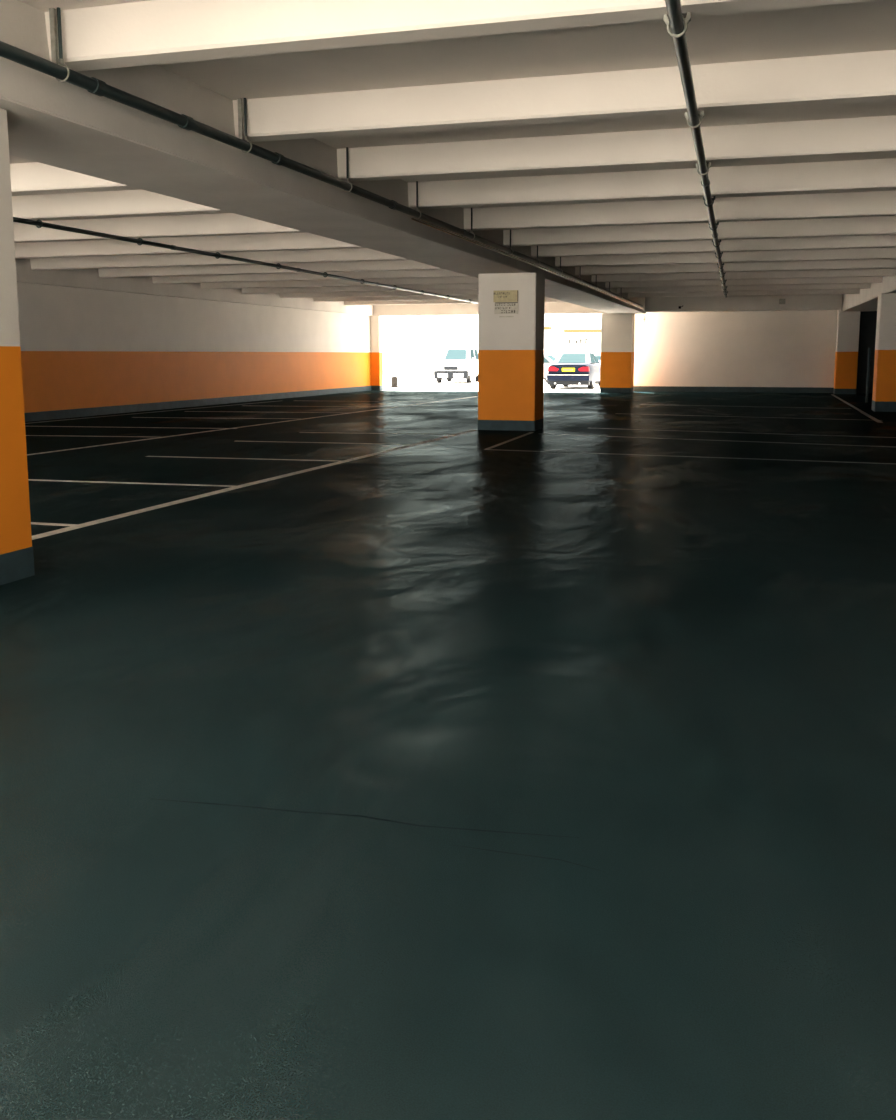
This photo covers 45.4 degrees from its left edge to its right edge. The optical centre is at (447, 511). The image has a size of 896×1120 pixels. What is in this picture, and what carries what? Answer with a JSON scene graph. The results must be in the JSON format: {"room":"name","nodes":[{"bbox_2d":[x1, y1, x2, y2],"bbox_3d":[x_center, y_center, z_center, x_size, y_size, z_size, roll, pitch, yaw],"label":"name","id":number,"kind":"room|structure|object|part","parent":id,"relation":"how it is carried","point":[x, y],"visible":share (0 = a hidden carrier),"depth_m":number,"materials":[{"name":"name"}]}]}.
{"room":"parking garage","nodes":[
{"label":"parking garage","id":0,"kind":"room"},
{"bbox_2d":[17,282,370,351],"bbox_3d":[-8.514,-4.747,24.902,0.300,2.000,37.600,2,9,17],"label":"wall","id":1,"kind":"structure","parent":0,"point":[51,318],"depth_m":28.35,"materials":[{"name":"white paint"}]},
{"bbox_2d":[21,351,370,412],"bbox_3d":[-8.512,-3.109,25.143,0.300,1.310,37.600,2,9,17],"label":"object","id":2,"kind":"structure","parent":1,"relation":"attached to","point":[52,380],"depth_m":28.29,"materials":[{"name":"orange paint"}]},
{"bbox_2d":[0,390,895,1119],"bbox_3d":[4.898,-1.249,19.068,29.600,0.252,47.300,2,9,17],"label":"floor","id":3,"kind":"structure","parent":0,"point":[364,755],"depth_m":3.72,"materials":[{"name":"concrete"}]},
{"bbox_2d":[0,108,34,584],"bbox_3d":[-3.415,-0.969,6.406,1.173,2.900,1.148,2,9,17],"label":"concrete column","id":4,"kind":"structure","parent":3,"relation":"on","point":[16,548],"depth_m":6.69,"materials":[{"name":"white paint"}]},
{"bbox_2d":[24,386,370,421],"bbox_3d":[-8.562,-2.335,25.034,0.330,0.190,37.150,2,9,17],"label":"baseboard","id":5,"kind":"structure","parent":3,"relation":"on","point":[70,413],"depth_m":28.52,"materials":[{"name":"paint"}]},
{"bbox_2d":[370,316,382,390],"bbox_3d":[-2.829,-6.298,42.578,0.383,2.914,0.408,2,9,17],"label":"concrete column","id":6,"kind":"structure","parent":3,"relation":"on","point":[376,322],"depth_m":42.43,"materials":[{"name":"white paint"}]},
{"bbox_2d":[381,388,599,392],"bbox_3d":[2.006,-4.731,42.764,10.259,0.249,3.099,2,9,17],"label":"trim","id":7,"kind":"structure","parent":3,"relation":"on","point":[386,389],"depth_m":42.61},
{"bbox_2d":[478,273,544,430],"bbox_3d":[1.208,-3.031,20.392,1.106,2.900,0.828,2,9,17],"label":"concrete column","id":8,"kind":"structure","parent":3,"relation":"on","point":[510,349],"depth_m":20.03,"materials":[{"name":"white paint"}]},
{"bbox_2d":[493,290,517,316],"bbox_3d":[1.070,-3.858,19.864,0.470,0.490,0.013,2,9,17],"label":"notice sign","id":9,"kind":"object","parent":8,"relation":"attached to","point":[506,301],"visible":1,"depth_m":19.86,"materials":[{"name":"grey paper"}]},
{"bbox_3d":[1.070,-3.994,19.846,0.470,0.215,0.010,2,9,17],"label":"plate","id":10,"kind":"part","parent":9,"relation":"part of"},
{"bbox_3d":[1.080,-3.776,19.875,0.450,0.205,0.010,2,9,17],"label":"plate","id":11,"kind":"part","parent":9,"relation":"part of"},
{"bbox_2d":[600,313,634,392],"bbox_3d":[6.323,-5.914,39.956,1.138,2.900,0.908,2,9,17],"label":"concrete column","id":12,"kind":"structure","parent":3,"relation":"on","point":[617,329],"depth_m":39.54,"materials":[{"name":"white paint"}]},
{"bbox_2d":[833,308,859,393],"bbox_3d":[14.338,-6.011,38.506,0.728,3.498,0.908,2,9,17],"label":"concrete column","id":13,"kind":"structure","parent":3,"relation":"on","point":[848,323],"depth_m":38.13,"materials":[{"name":"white paint"}]},
{"bbox_2d":[865,348,870,402],"bbox_3d":[12.365,-4.025,31.535,0.090,1.600,0.090,2,9,17],"label":"downpipe","id":14,"kind":"object","parent":3,"relation":"on","point":[869,349],"visible":1,"depth_m":31.50,"materials":[{"name":"metal"}]},
{"bbox_2d":[871,293,895,411],"bbox_3d":[11.302,-3.971,26.747,1.148,2.889,0.908,2,9,17],"label":"concrete column","id":15,"kind":"structure","parent":3,"relation":"on","point":[884,379],"depth_m":26.47,"materials":[{"name":"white paint"}]},
{"bbox_2d":[9,0,895,220],"bbox_3d":[4.996,-5.133,19.363,29.900,0.350,44.200,2,9,17],"label":"ceiling","id":16,"kind":"structure","parent":0,"point":[867,26],"depth_m":7.67,"materials":[{"name":"paint"}]},
{"bbox_2d":[49,7,69,81],"bbox_3d":[-2.361,-2.841,6.522,0.114,0.429,0.029,2,9,17],"label":"hanger","id":17,"kind":"object","parent":16,"relation":"hanging from","point":[52,11],"visible":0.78,"depth_m":6.52,"materials":[{"name":"metal"}]},
{"bbox_3d":[-2.358,-2.894,6.513,0.020,0.321,0.020,-1,8,-6],"label":"rod","id":18,"kind":"part","parent":17,"relation":"part of","materials":[{"name":"paint"}]},
{"bbox_2d":[10,162,137,194],"bbox_3d":[-6.901,-3.801,12.591,9.607,0.289,0.300,2,9,17],"label":"ceiling beam","id":19,"kind":"structure","parent":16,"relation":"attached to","point":[34,177],"depth_m":11.71,"materials":[{"name":"paint"}]},
{"bbox_2d":[12,189,226,219],"bbox_3d":[-6.310,-4.087,14.533,9.607,0.289,0.300,2,9,17],"label":"ceiling beam","id":20,"kind":"structure","parent":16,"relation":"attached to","point":[124,203],"depth_m":13.87,"materials":[{"name":"paint"}]},
{"bbox_2d":[13,213,304,242],"bbox_3d":[-5.620,-4.422,16.807,9.604,0.289,0.300,2,9,17],"label":"ceiling beam","id":21,"kind":"structure","parent":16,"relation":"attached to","point":[221,224],"depth_m":16.33,"materials":[{"name":"paint"}]},
{"bbox_2d":[14,232,364,258],"bbox_3d":[-4.928,-4.765,19.132,9.575,0.289,0.300,2,9,17],"label":"ceiling beam","id":22,"kind":"structure","parent":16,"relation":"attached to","point":[279,241],"depth_m":18.91,"materials":[{"name":"paint"}]},
{"bbox_2d":[15,258,372,315],"bbox_3d":[-9.030,-5.092,22.343,0.138,0.570,41.750,2,9,17],"label":"concrete beam","id":23,"kind":"structure","parent":16,"relation":"attached to","point":[76,278],"depth_m":27.65,"materials":[{"name":"paint"}]},
{"bbox_2d":[30,248,409,269],"bbox_3d":[-4.235,-5.108,21.457,9.547,0.289,0.300,2,9,17],"label":"ceiling beam","id":24,"kind":"structure","parent":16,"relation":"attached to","point":[350,254],"depth_m":21.53,"materials":[{"name":"paint"}]},
{"bbox_2d":[237,98,251,152],"bbox_3d":[-1.667,-3.175,8.806,0.114,0.434,0.029,2,9,17],"label":"hanger","id":25,"kind":"object","parent":16,"relation":"hanging from","point":[240,109],"visible":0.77,"depth_m":8.80,"materials":[{"name":"metal"}]},
{"bbox_3d":[-1.664,-3.228,8.797,0.020,0.326,0.020,-1,8,-6],"label":"rod","id":26,"kind":"part","parent":25,"relation":"part of","materials":[{"name":"paint"}]},
{"bbox_2d":[98,260,442,277],"bbox_3d":[-3.557,-5.443,23.735,9.519,0.289,0.300,2,9,17],"label":"ceiling beam","id":27,"kind":"structure","parent":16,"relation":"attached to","point":[393,265],"depth_m":23.81,"materials":[{"name":"paint"}]},
{"bbox_3d":[-2.692,-5.204,23.507,0.116,0.116,0.021,2,9,17],"label":"clamp","id":28,"kind":"object","parent":27,"relation":"attached to","visible":0},
{"bbox_2d":[13,217,477,302],"bbox_3d":[-4.091,-4.539,18.996,0.199,0.076,44.901,2,9,16],"label":"pipe","id":29,"kind":"object","parent":28,"relation":"hanging from","point":[15,219],"visible":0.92,"depth_m":18.15,"materials":[{"name":"metal"}]},
{"bbox_2d":[152,269,471,283],"bbox_3d":[-2.907,-5.765,25.917,9.493,0.289,0.300,2,9,17],"label":"ceiling beam","id":30,"kind":"structure","parent":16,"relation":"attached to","point":[440,273],"depth_m":26.00,"materials":[{"name":"paint"}]},
{"bbox_2d":[0,0,645,313],"bbox_3d":[0.796,-4.694,19.677,1.364,0.598,42.261,2,9,16],"label":"concrete beam","id":31,"kind":"structure","parent":16,"relation":"attached to","point":[64,125],"depth_m":8.86,"materials":[{"name":"paint"}]},
{"bbox_2d":[200,277,477,288],"bbox_3d":[-2.228,-6.101,28.195,9.465,0.289,0.300,2,9,17],"label":"ceiling beam","id":32,"kind":"structure","parent":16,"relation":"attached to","point":[443,280],"depth_m":28.31,"materials":[{"name":"paint"}]},
{"bbox_2d":[343,147,352,191],"bbox_3d":[-1.024,-3.482,10.908,0.108,0.439,0.029,2,9,17],"label":"hanger","id":33,"kind":"object","parent":16,"relation":"hanging from","point":[347,178],"visible":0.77,"depth_m":10.90,"materials":[{"name":"metal"}]},
{"bbox_3d":[-1.024,-3.535,10.900,0.020,0.331,0.020,7,11,39],"label":"rod","id":34,"kind":"part","parent":33,"relation":"part of","materials":[{"name":"paint"}]},
{"bbox_2d":[241,284,477,293],"bbox_3d":[-1.550,-6.437,30.473,9.437,0.289,0.300,2,9,17],"label":"ceiling beam","id":35,"kind":"structure","parent":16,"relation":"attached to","point":[436,286],"depth_m":30.71,"materials":[{"name":"paint"}]},
{"bbox_2d":[280,289,477,297],"bbox_3d":[-0.815,-6.800,32.940,9.407,0.289,0.300,2,9,17],"label":"ceiling beam","id":36,"kind":"structure","parent":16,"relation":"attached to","point":[441,292],"depth_m":33.26,"materials":[{"name":"paint"}]},
{"bbox_2d":[414,181,420,218],"bbox_3d":[-0.376,-3.794,13.040,0.108,0.444,0.029,2,9,17],"label":"hanger","id":37,"kind":"object","parent":16,"relation":"hanging from","point":[416,181],"visible":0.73,"depth_m":13.03,"materials":[{"name":"metal"}]},
{"bbox_3d":[-0.376,-3.847,13.032,0.020,0.336,0.020,-1,8,-6],"label":"rod","id":38,"kind":"part","parent":37,"relation":"part of","materials":[{"name":"paint"}]},
{"bbox_2d":[313,295,549,301],"bbox_3d":[-0.080,-7.164,35.407,9.377,0.289,0.300,2,9,17],"label":"ceiling beam","id":39,"kind":"structure","parent":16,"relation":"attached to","point":[378,298],"depth_m":35.87,"materials":[{"name":"paint"}]},
{"bbox_2d":[344,298,563,304],"bbox_3d":[0.711,-7.556,38.064,9.345,0.289,0.300,2,9,17],"label":"ceiling beam","id":40,"kind":"structure","parent":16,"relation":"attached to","point":[402,302],"depth_m":38.52,"materials":[{"name":"paint"}]},
{"bbox_2d":[45,0,875,70],"bbox_3d":[1.021,-2.796,5.706,7.209,0.289,0.300,2,9,17],"label":"ceiling beam","id":41,"kind":"structure","parent":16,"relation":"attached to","point":[152,32],"depth_m":6.16,"materials":[{"name":"paint"}]},
{"bbox_2d":[469,208,474,239],"bbox_3d":[0.339,-4.137,15.390,0.108,0.450,0.029,2,9,17],"label":"hanger","id":42,"kind":"object","parent":16,"relation":"hanging from","point":[471,230],"visible":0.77,"depth_m":15.39,"materials":[{"name":"metal"}]},
{"bbox_2d":[373,302,607,315],"bbox_3d":[1.498,-7.847,41.059,9.398,0.583,0.450,2,9,17],"label":"concrete beam","id":43,"kind":"structure","parent":16,"relation":"attached to","point":[550,307],"depth_m":41.29,"materials":[{"name":"paint"}]},
{"bbox_2d":[233,50,895,141],"bbox_3d":[1.716,-3.132,7.989,7.209,0.289,0.300,2,9,17],"label":"ceiling beam","id":44,"kind":"structure","parent":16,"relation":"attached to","point":[861,77],"depth_m":8.09,"materials":[{"name":"paint"}]},
{"bbox_2d":[337,115,895,181],"bbox_3d":[2.355,-3.442,10.092,7.209,0.289,0.300,2,9,17],"label":"ceiling beam","id":45,"kind":"structure","parent":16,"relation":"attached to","point":[863,136],"depth_m":10.17,"materials":[{"name":"paint"}]},
{"bbox_2d":[408,158,895,208],"bbox_3d":[3.004,-3.756,12.223,7.209,0.289,0.300,2,9,17],"label":"ceiling beam","id":46,"kind":"structure","parent":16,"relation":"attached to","point":[872,174],"depth_m":12.29,"materials":[{"name":"paint"}]},
{"bbox_2d":[464,191,895,230],"bbox_3d":[3.718,-4.103,14.573,7.209,0.289,0.300,2,9,17],"label":"ceiling beam","id":47,"kind":"structure","parent":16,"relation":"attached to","point":[875,203],"depth_m":14.61,"materials":[{"name":"paint"}]},
{"bbox_2d":[503,216,895,245],"bbox_3d":[4.407,-4.436,16.837,7.209,0.289,0.300,2,9,17],"label":"ceiling beam","id":48,"kind":"structure","parent":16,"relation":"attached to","point":[883,225],"depth_m":16.84,"materials":[{"name":"paint"}]},
{"bbox_3d":[4.249,-4.249,16.955,0.140,0.113,0.040,2,9,17],"label":"clamp","id":49,"kind":"object","parent":48,"relation":"attached to","visible":0},
{"bbox_2d":[665,0,726,297],"bbox_3d":[3.417,-3.792,13.866,0.091,0.086,39.321,2,9,15],"label":"pipe","id":50,"kind":"object","parent":49,"relation":"hanging from","point":[674,10],"visible":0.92,"depth_m":7.27,"materials":[{"name":"metal"}]},
{"bbox_2d":[664,12,690,37],"bbox_3d":[1.223,-2.593,5.717,0.140,0.113,0.040,2,9,17],"label":"clamp","id":51,"kind":"object","parent":50,"relation":"on","point":[687,19],"visible":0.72,"depth_m":5.71,"materials":[{"name":"metal"}]},
{"bbox_2d":[685,111,703,127],"bbox_3d":[1.843,-2.933,8.022,0.140,0.113,0.040,2,9,17],"label":"clamp","id":52,"kind":"object","parent":50,"relation":"on","point":[701,116],"visible":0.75,"depth_m":8.02,"materials":[{"name":"metal"}]},
{"bbox_2d":[696,162,710,174],"bbox_3d":[2.415,-3.246,10.145,0.140,0.113,0.040,2,9,17],"label":"clamp","id":53,"kind":"object","parent":50,"relation":"on","point":[709,164],"visible":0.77,"depth_m":10.14,"materials":[{"name":"metal"}]},
{"bbox_2d":[703,196,715,206],"bbox_3d":[2.994,-3.563,12.297,0.140,0.113,0.040,2,9,17],"label":"clamp","id":54,"kind":"object","parent":50,"relation":"on","point":[713,198],"visible":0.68,"depth_m":12.29,"materials":[{"name":"metal"}]},
{"bbox_2d":[708,222,718,229],"bbox_3d":[3.633,-3.913,14.669,0.140,0.113,0.040,2,9,17],"label":"clamp","id":55,"kind":"object","parent":50,"relation":"on","point":[717,223],"visible":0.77,"depth_m":14.66,"materials":[{"name":"metal"}]},
{"bbox_2d":[531,235,895,256],"bbox_3d":[5.021,-4.734,18.855,7.209,0.289,0.300,2,9,17],"label":"ceiling beam","id":56,"kind":"structure","parent":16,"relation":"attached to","point":[869,241],"depth_m":18.84,"materials":[{"name":"paint"}]},
{"bbox_2d":[555,247,895,266],"bbox_3d":[5.677,-5.066,21.108,7.188,0.289,0.300,2,9,17],"label":"ceiling beam","id":57,"kind":"structure","parent":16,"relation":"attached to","point":[859,253],"depth_m":21.02,"materials":[{"name":"paint"}]},
{"bbox_2d":[575,259,895,274],"bbox_3d":[6.347,-5.417,23.491,7.138,0.289,0.300,2,9,17],"label":"ceiling beam","id":58,"kind":"structure","parent":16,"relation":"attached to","point":[869,263],"depth_m":23.36,"materials":[{"name":"paint"}]},
{"bbox_2d":[645,294,841,311],"bbox_3d":[10.479,-7.478,38.382,6.800,0.553,0.450,2,9,17],"label":"concrete beam","id":59,"kind":"structure","parent":16,"relation":"attached to","point":[828,301],"depth_m":38.15,"materials":[{"name":"paint"}]},
{"bbox_2d":[778,298,785,307],"bbox_3d":[11.763,-7.361,37.729,0.240,0.320,0.060,2,9,17],"label":"junction box","id":60,"kind":"object","parent":59,"relation":"attached to","point":[782,301],"visible":1,"depth_m":37.71,"materials":[{"name":"paint"}]},
{"bbox_2d":[591,268,895,281],"bbox_3d":[7.012,-5.766,25.856,7.088,0.289,0.300,2,9,17],"label":"ceiling beam","id":61,"kind":"structure","parent":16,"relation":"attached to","point":[849,272],"depth_m":25.68,"materials":[{"name":"paint"}]},
{"bbox_2d":[605,277,881,287],"bbox_3d":[7.682,-6.117,28.239,7.038,0.289,0.300,2,9,17],"label":"ceiling beam","id":62,"kind":"structure","parent":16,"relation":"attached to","point":[835,280],"depth_m":28.08,"materials":[{"name":"paint"}]},
{"bbox_2d":[617,283,870,292],"bbox_3d":[8.352,-6.468,30.622,6.988,0.289,0.300,2,9,17],"label":"ceiling beam","id":63,"kind":"structure","parent":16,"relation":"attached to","point":[858,285],"depth_m":30.48,"materials":[{"name":"paint"}]},
{"bbox_2d":[628,289,859,297],"bbox_3d":[9.076,-6.848,33.197,6.934,0.289,0.300,2,9,17],"label":"ceiling beam","id":64,"kind":"structure","parent":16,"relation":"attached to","point":[827,291],"depth_m":33.06,"materials":[{"name":"paint"}]},
{"bbox_2d":[841,276,895,311],"bbox_3d":[8.767,-4.347,17.305,1.454,0.608,42.275,2,9,16],"label":"concrete beam","id":65,"kind":"structure","parent":16,"relation":"attached to","point":[867,300],"depth_m":30.97,"materials":[{"name":"paint"}]},
{"bbox_3d":[2.996,-5.441,24.302,0.108,0.470,0.029,2,9,17],"label":"hanger","id":66,"kind":"object","parent":16,"relation":"hanging from","visible":0},
{"bbox_2d":[0,41,642,306],"bbox_3d":[0.658,-4.140,16.607,0.195,0.173,43.001,2,9,16],"label":"pipe","id":67,"kind":"object","parent":66,"relation":"hanging from","point":[93,85],"visible":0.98,"depth_m":8.28,"materials":[{"name":"metal"}]},
{"bbox_2d":[411,218,642,308],"bbox_3d":[3.181,-5.259,24.911,0.084,0.082,25.501,2,9,16],"label":"cable conduit","id":68,"kind":"object","parent":66,"relation":"hanging from","point":[416,220],"visible":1,"depth_m":17.02,"materials":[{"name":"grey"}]},
{"bbox_2d":[634,310,876,392],"bbox_3d":[16.192,-6.032,38.626,18.920,3.500,0.300,2,9,17],"label":"wall","id":69,"kind":"structure","parent":0,"point":[724,348],"depth_m":40.01,"materials":[{"name":"white paint"}]},
{"bbox_2d":[634,386,832,392],"bbox_3d":[11.014,-4.618,40.388,8.115,0.200,0.340,2,9,17],"label":"baseboard","id":70,"kind":"structure","parent":69,"relation":"attached to","point":[636,388],"depth_m":40.28,"materials":[{"name":"paint"}]},
{"label":"outside","id":71,"kind":"structure","parent":0,"visible":0},
{"bbox_2d":[383,375,599,389],"bbox_3d":[0.512,-3.710,36.243,160.000,0.330,190.000,2,9,17],"label":"ground","id":72,"kind":"structure","parent":71,"point":[405,381],"depth_m":51.79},
{"bbox_2d":[390,374,400,387],"bbox_3d":[-2.328,-5.787,47.145,0.412,0.611,0.332,2,9,17],"label":"bollard","id":73,"kind":"object","parent":72,"relation":"on","point":[394,380],"visible":1,"depth_m":47.04,"materials":[{"name":"grey metal"}]},
{"bbox_3d":[-2.362,-5.733,47.164,0.340,0.500,0.332,2,9,17],"label":"post","id":74,"kind":"part","parent":73,"relation":"part of","materials":[{"name":"grey metal"}]},
{"bbox_2d":[434,348,477,382],"bbox_3d":[0.549,-7.641,55.714,1.980,1.780,4.412,2,9,11],"label":"car","id":75,"kind":"object","parent":72,"relation":"on","point":[456,363],"visible":0.91,"depth_m":54.48,"materials":[{"name":"grey paint"}]},
{"bbox_3d":[-0.262,-6.853,53.734,0.520,0.200,0.032,2,9,11],"label":"lamp panel","id":76,"kind":"part","parent":75,"relation":"part of","materials":[{"name":"grey paint"}]},
{"bbox_2d":[444,366,457,369],"bbox_3d":[0.153,-7.206,53.722,0.720,0.180,0.115,2,9,11],"label":"grille","id":77,"kind":"object","parent":75,"relation":"attached to","point":[445,367],"depth_m":53.67,"materials":[{"name":"black plastic"}]},
{"bbox_3d":[0.523,-6.832,53.583,0.520,0.200,0.032,2,9,11],"label":"lamp panel","id":78,"kind":"part","parent":75,"relation":"part of","materials":[{"name":"grey paint"}]},
{"bbox_2d":[382,314,600,374],"bbox_3d":[-0.542,-12.007,77.089,56.000,4.200,6.900,2,9,17],"label":"sky","id":79,"kind":"structure","parent":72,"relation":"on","point":[412,345],"depth_m":74.28,"materials":[{"name":"white"}]},
{"bbox_2d":[544,354,555,382],"bbox_3d":[4.050,-7.247,54.145,4.560,1.450,1.940,4,9,23],"label":"car","id":80,"kind":"object","parent":72,"relation":"on","point":[549,359],"visible":0.06,"depth_m":52.95,"materials":[{"name":"grey paint"}]},
{"bbox_2d":[547,352,599,388],"bbox_3d":[5.627,-6.131,46.302,2.076,1.522,4.893,2,9,17],"label":"car","id":81,"kind":"object","parent":72,"relation":"on","point":[569,368],"visible":0.86,"depth_m":44.25,"materials":[{"name":"black paint"}]},
{"bbox_2d":[548,367,557,370],"bbox_3d":[4.360,-5.913,44.291,0.449,0.168,0.107,2,9,17],"label":"lamp","id":82,"kind":"object","parent":81,"relation":"attached to","point":[549,368],"depth_m":44.25,"materials":[{"name":"red plastic"}]},
{"bbox_3d":[4.946,-5.847,44.054,0.535,0.147,0.015,2,9,17],"label":"number plate","id":83,"kind":"part","parent":81,"relation":"part of","materials":[{"name":"yellow plastic"}]},
{"bbox_3d":[4.959,-5.875,44.096,0.792,0.231,0.079,2,9,17],"label":"boot panel","id":84,"kind":"part","parent":81,"relation":"part of","materials":[{"name":"black paint"}]},
{"bbox_2d":[578,367,588,370],"bbox_3d":[5.569,-5.862,43.931,0.449,0.168,0.107,2,9,17],"label":"lamp","id":85,"kind":"object","parent":81,"relation":"attached to","point":[579,368],"depth_m":43.88,"materials":[{"name":"red plastic"}]},
{"bbox_2d":[595,355,600,364],"bbox_3d":[7.629,-6.968,52.329,1.980,1.420,4.350,3,9,18],"label":"car","id":86,"kind":"object","parent":72,"relation":"on","point":[598,357],"visible":0.02,"depth_m":50.55,"materials":[{"name":"grey paint"}]}
]}

